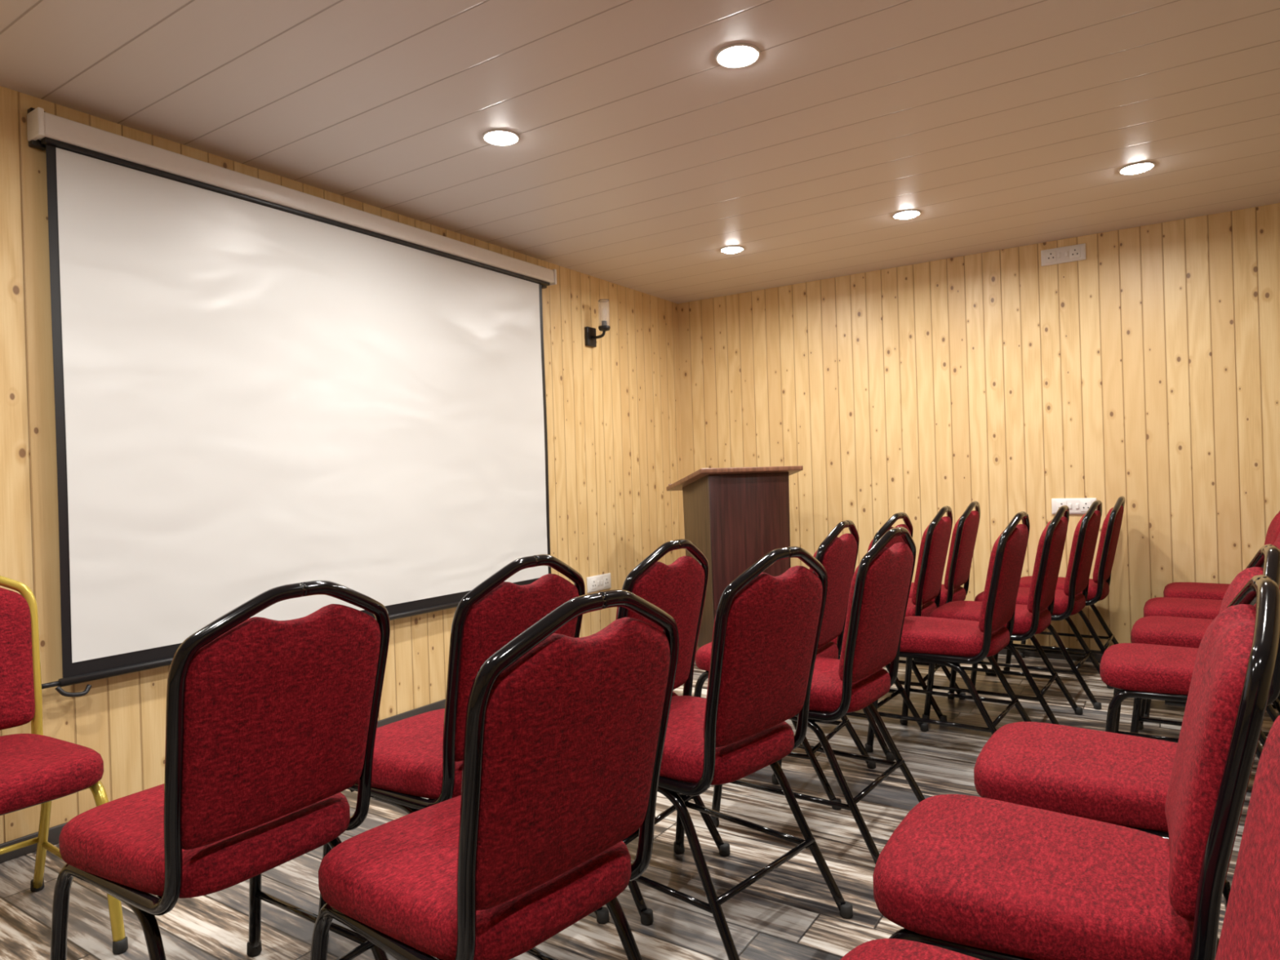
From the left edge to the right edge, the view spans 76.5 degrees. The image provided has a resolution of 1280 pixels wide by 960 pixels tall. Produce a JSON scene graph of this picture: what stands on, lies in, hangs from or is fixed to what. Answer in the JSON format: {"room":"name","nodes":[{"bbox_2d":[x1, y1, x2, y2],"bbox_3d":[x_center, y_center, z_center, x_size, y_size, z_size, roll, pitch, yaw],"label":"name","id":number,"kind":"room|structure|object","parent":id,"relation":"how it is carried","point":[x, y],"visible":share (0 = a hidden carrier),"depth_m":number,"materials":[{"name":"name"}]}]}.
{"room":"conference room","nodes":[
{"label":"conference room","id":0,"kind":"room"},
{"bbox_2d":[0,85,685,844],"bbox_3d":[-1.758,-0.035,2.801,0.120,2.333,7.607,-2,0,33],"label":"wall","id":1,"kind":"structure","parent":0,"point":[615,446],"depth_m":3.62,"materials":[{"name":"brown wood"}]},
{"bbox_2d":[0,698,445,863],"bbox_3d":[-1.667,1.101,2.767,0.012,0.055,7.367,-2,0,33],"label":"baseboard","id":2,"kind":"structure","parent":1,"relation":"attached to","point":[55,832],"depth_m":2.52,"materials":[{"name":"beige wood"}]},
{"bbox_2d":[26,106,556,697],"bbox_3d":[-1.165,-0.257,3.522,0.090,1.832,2.520,-2,0,33],"label":"projector screen","id":3,"kind":"object","parent":1,"relation":"attached to","point":[260,386],"visible":0.94,"depth_m":3.09,"materials":[{"name":"white fabric"}]},
{"bbox_2d":[584,299,610,346],"bbox_3d":[-0.248,-0.946,4.904,0.151,0.265,0.090,-2,0,33],"label":"wall sconce","id":4,"kind":"object","parent":1,"relation":"attached to","point":[590,332],"visible":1,"depth_m":4.90,"materials":[{"name":"black metal"}]},
{"bbox_2d":[586,573,611,593],"bbox_3d":[-0.256,0.625,4.939,0.018,0.095,0.248,-2,0,33],"label":"power socket","id":5,"kind":"object","parent":1,"relation":"attached to","point":[600,582],"visible":1,"depth_m":4.93,"materials":[{"name":"white plastic"}]},
{"bbox_2d":[0,654,1279,959],"bbox_3d":[0.335,1.128,1.458,5.033,0.120,7.607,-2,0,33],"label":"floor","id":6,"kind":"structure","parent":0,"point":[791,913],"depth_m":2.22,"materials":[{"name":"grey wood"}]},
{"bbox_2d":[0,575,128,954],"bbox_3d":[-1.581,0.669,1.915,0.566,0.916,0.443,-2,0,36],"label":"banquet chair","id":7,"kind":"object","parent":6,"relation":"on","point":[36,768],"visible":0.96,"depth_m":2.08,"materials":[{"name":"fabric"}]},
{"bbox_2d":[49,580,390,959],"bbox_3d":[-0.803,0.645,1.578,0.566,0.916,0.443,-2,0,33],"label":"banquet chair","id":8,"kind":"object","parent":6,"relation":"on","point":[268,721],"visible":0.97,"depth_m":1.43,"materials":[{"name":"fabric"}]},
{"bbox_2d":[318,554,609,937],"bbox_3d":[-0.441,0.633,1.968,0.566,0.916,0.443,-2,0,34],"label":"banquet chair","id":9,"kind":"object","parent":6,"relation":"on","point":[416,757],"visible":0.45,"depth_m":1.77,"materials":[{"name":"fabric"}]},
{"bbox_2d":[310,589,679,959],"bbox_3d":[-0.242,0.628,1.363,0.566,0.916,0.443,-2,0,41],"label":"banquet chair","id":10,"kind":"object","parent":6,"relation":"on","point":[565,735],"visible":1,"depth_m":1.20,"materials":[{"name":"fabric"}]},
{"bbox_2d":[615,538,730,925],"bbox_3d":[-0.108,0.623,2.295,0.566,0.916,0.443,-2,0,33],"label":"banquet chair","id":11,"kind":"object","parent":6,"relation":"on","point":[679,588],"visible":0.3,"depth_m":2.19,"materials":[{"name":"fabric"}]},
{"bbox_2d":[666,466,803,660],"bbox_3d":[0.565,0.493,4.800,0.650,1.127,0.502,-2,0,-21],"label":"lectern","id":12,"kind":"object","parent":6,"relation":"on","point":[735,517],"visible":0.62,"depth_m":4.60,"materials":[{"name":"brown wood"}]},
{"bbox_2d":[634,546,853,959],"bbox_3d":[0.153,0.615,2.011,0.566,0.916,0.443,-2,0,43],"label":"banquet chair","id":13,"kind":"object","parent":6,"relation":"on","point":[766,631],"visible":0.88,"depth_m":1.83,"materials":[{"name":"fabric"}]},
{"bbox_2d":[693,520,875,810],"bbox_3d":[0.497,0.603,2.927,0.566,0.916,0.443,-2,0,31],"label":"banquet chair","id":14,"kind":"object","parent":6,"relation":"on","point":[837,555],"visible":0.44,"depth_m":2.81,"materials":[{"name":"fabric"}]},
{"bbox_2d":[710,526,924,864],"bbox_3d":[0.552,0.602,2.518,0.566,0.916,0.443,-2,0,37],"label":"banquet chair","id":15,"kind":"object","parent":6,"relation":"on","point":[881,584],"visible":0.7,"depth_m":2.32,"materials":[{"name":"fabric"}]},
{"bbox_2d":[831,511,928,760],"bbox_3d":[0.827,0.592,3.360,0.566,0.916,0.443,-2,0,36],"label":"banquet chair","id":16,"kind":"object","parent":6,"relation":"on","point":[923,726],"visible":0.22,"depth_m":3.16,"materials":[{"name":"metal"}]},
{"bbox_2d":[893,506,965,721],"bbox_3d":[1.165,0.581,3.786,0.566,0.916,0.443,-2,0,32],"label":"banquet chair","id":17,"kind":"object","parent":6,"relation":"on","point":[934,546],"visible":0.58,"depth_m":3.56,"materials":[{"name":"fabric"}]},
{"bbox_2d":[865,511,1031,752],"bbox_3d":[1.208,0.581,3.147,0.566,0.916,0.443,-2,0,36],"label":"banquet chair","id":18,"kind":"object","parent":6,"relation":"on","point":[944,642],"visible":0.91,"depth_m":2.98,"materials":[{"name":"fabric"}]},
{"bbox_2d":[908,501,991,693],"bbox_3d":[1.474,0.571,4.222,0.566,0.916,0.443,-2,0,33],"label":"banquet chair","id":19,"kind":"object","parent":6,"relation":"on","point":[964,535],"visible":0.51,"depth_m":4.00,"materials":[{"name":"fabric"}]},
{"bbox_2d":[922,505,1083,724],"bbox_3d":[1.554,0.569,3.512,0.566,0.916,0.443,-2,0,35],"label":"banquet chair","id":20,"kind":"object","parent":6,"relation":"on","point":[1032,619],"visible":0.8,"depth_m":3.32,"materials":[{"name":"fabric"}]},
{"bbox_2d":[970,500,1114,710],"bbox_3d":[1.920,0.557,3.917,0.566,0.916,0.443,-2,0,37],"label":"banquet chair","id":21,"kind":"object","parent":6,"relation":"on","point":[1070,601],"visible":0.67,"depth_m":3.70,"materials":[{"name":"fabric"}]},
{"bbox_2d":[840,715,1279,959],"bbox_3d":[0.410,0.608,0.803,0.566,0.916,0.443,-2,0,31],"label":"banquet chair","id":22,"kind":"object","parent":6,"relation":"on","point":[1251,928],"visible":1,"depth_m":0.78,"materials":[{"name":"fabric"}]},
{"bbox_2d":[1003,496,1124,671],"bbox_3d":[2.251,0.547,4.287,0.566,0.916,0.443,-2,0,35],"label":"banquet chair","id":23,"kind":"object","parent":6,"relation":"on","point":[1099,586],"visible":0.66,"depth_m":4.07,"materials":[{"name":"fabric"}]},
{"bbox_2d":[872,574,1279,959],"bbox_3d":[0.662,0.599,1.271,0.566,0.916,0.443,-2,0,32],"label":"banquet chair","id":24,"kind":"object","parent":6,"relation":"on","point":[983,878],"visible":0.98,"depth_m":1.14,"materials":[{"name":"fabric"}]},
{"bbox_2d":[973,544,1279,955],"bbox_3d":[0.996,0.589,1.691,0.566,0.916,0.443,-2,0,33],"label":"banquet chair","id":25,"kind":"object","parent":6,"relation":"on","point":[1122,780],"visible":0.31,"depth_m":1.62,"materials":[{"name":"fabric"}]},
{"bbox_2d":[1099,535,1279,792],"bbox_3d":[1.731,0.565,2.513,0.566,0.916,0.443,-2,0,33],"label":"banquet chair","id":26,"kind":"object","parent":6,"relation":"on","point":[1140,671],"visible":0.43,"depth_m":2.45,"materials":[{"name":"fabric"}]},
{"bbox_2d":[1129,532,1279,736],"bbox_3d":[2.119,0.552,2.987,0.566,0.916,0.443,-2,0,35],"label":"banquet chair","id":27,"kind":"object","parent":6,"relation":"on","point":[1184,632],"visible":0.25,"depth_m":2.96,"materials":[{"name":"fabric"}]},
{"bbox_2d":[1143,511,1279,717],"bbox_3d":[2.441,0.542,3.435,0.566,0.916,0.443,-2,0,33],"label":"banquet chair","id":28,"kind":"object","parent":6,"relation":"on","point":[1198,608],"visible":0.2,"depth_m":3.39,"materials":[{"name":"fabric"}]},
{"bbox_2d":[1163,511,1279,599],"bbox_3d":[2.816,0.529,3.882,0.566,0.916,0.443,-2,0,33],"label":"banquet chair","id":29,"kind":"object","parent":6,"relation":"on","point":[1214,591],"visible":0.1,"depth_m":3.85,"materials":[{"name":"fabric"}]},
{"bbox_2d":[0,0,1279,303],"bbox_3d":[0.259,-1.324,1.456,5.033,0.120,7.607,-2,0,33],"label":"ceiling","id":30,"kind":"structure","parent":0,"point":[638,157],"depth_m":2.77,"materials":[{"name":"white wood"}]},
{"bbox_2d":[482,128,519,146],"bbox_3d":[-0.503,-1.235,2.943,0.136,0.021,0.136,-2,0,33],"label":"recessed light","id":31,"kind":"object","parent":30,"relation":"in","point":[500,137],"visible":1,"depth_m":2.92,"materials":[{"name":"white plastic"}]},
{"bbox_2d":[720,245,744,253],"bbox_3d":[0.509,-1.268,4.491,0.136,0.021,0.136,-2,0,33],"label":"recessed light","id":32,"kind":"object","parent":30,"relation":"in","point":[732,249],"visible":1,"depth_m":4.46,"materials":[{"name":"white plastic"}]},
{"bbox_2d":[715,43,760,67],"bbox_3d":[0.292,-1.259,2.423,0.136,0.021,0.136,-2,0,33],"label":"recessed light","id":33,"kind":"object","parent":30,"relation":"in","point":[739,55],"visible":1,"depth_m":2.40,"materials":[{"name":"white plastic"}]},
{"bbox_2d":[892,209,921,219],"bbox_3d":[1.304,-1.292,3.971,0.136,0.021,0.136,-2,0,33],"label":"recessed light","id":34,"kind":"object","parent":30,"relation":"in","point":[907,214],"visible":1,"depth_m":3.95,"materials":[{"name":"white plastic"}]},
{"bbox_2d":[1118,161,1155,174],"bbox_3d":[2.107,-1.317,3.446,0.136,0.021,0.136,-2,0,33],"label":"recessed light","id":35,"kind":"object","parent":30,"relation":"in","point":[1139,167],"visible":1,"depth_m":3.42,"materials":[{"name":"white plastic"}]},
{"bbox_2d":[677,203,1279,650],"bbox_3d":[2.345,-0.166,4.590,4.793,2.333,0.120,-2,0,33],"label":"wall","id":36,"kind":"structure","parent":0,"point":[1144,369],"depth_m":4.59,"materials":[{"name":"brown wood"}]},
{"bbox_2d":[998,646,1102,662],"bbox_3d":[2.344,0.974,4.536,4.769,0.055,0.012,-2,0,33],"label":"baseboard","id":37,"kind":"structure","parent":36,"relation":"attached to","point":[1098,657],"depth_m":4.54,"materials":[{"name":"beige wood"}]},
{"bbox_2d":[1040,243,1085,266],"bbox_3d":[2.338,-1.241,4.489,0.219,0.089,0.018,-2,0,33],"label":"power socket","id":38,"kind":"object","parent":36,"relation":"attached to","point":[1074,252],"visible":1,"depth_m":4.48,"materials":[{"name":"white plastic"}]},
{"bbox_2d":[1051,497,1096,514],"bbox_3d":[2.393,0.143,4.482,0.217,0.086,0.018,-2,0,33],"label":"power socket","id":39,"kind":"object","parent":36,"relation":"attached to","point":[1076,505],"visible":0.77,"depth_m":4.47,"materials":[{"name":"white plastic"}]}
]}

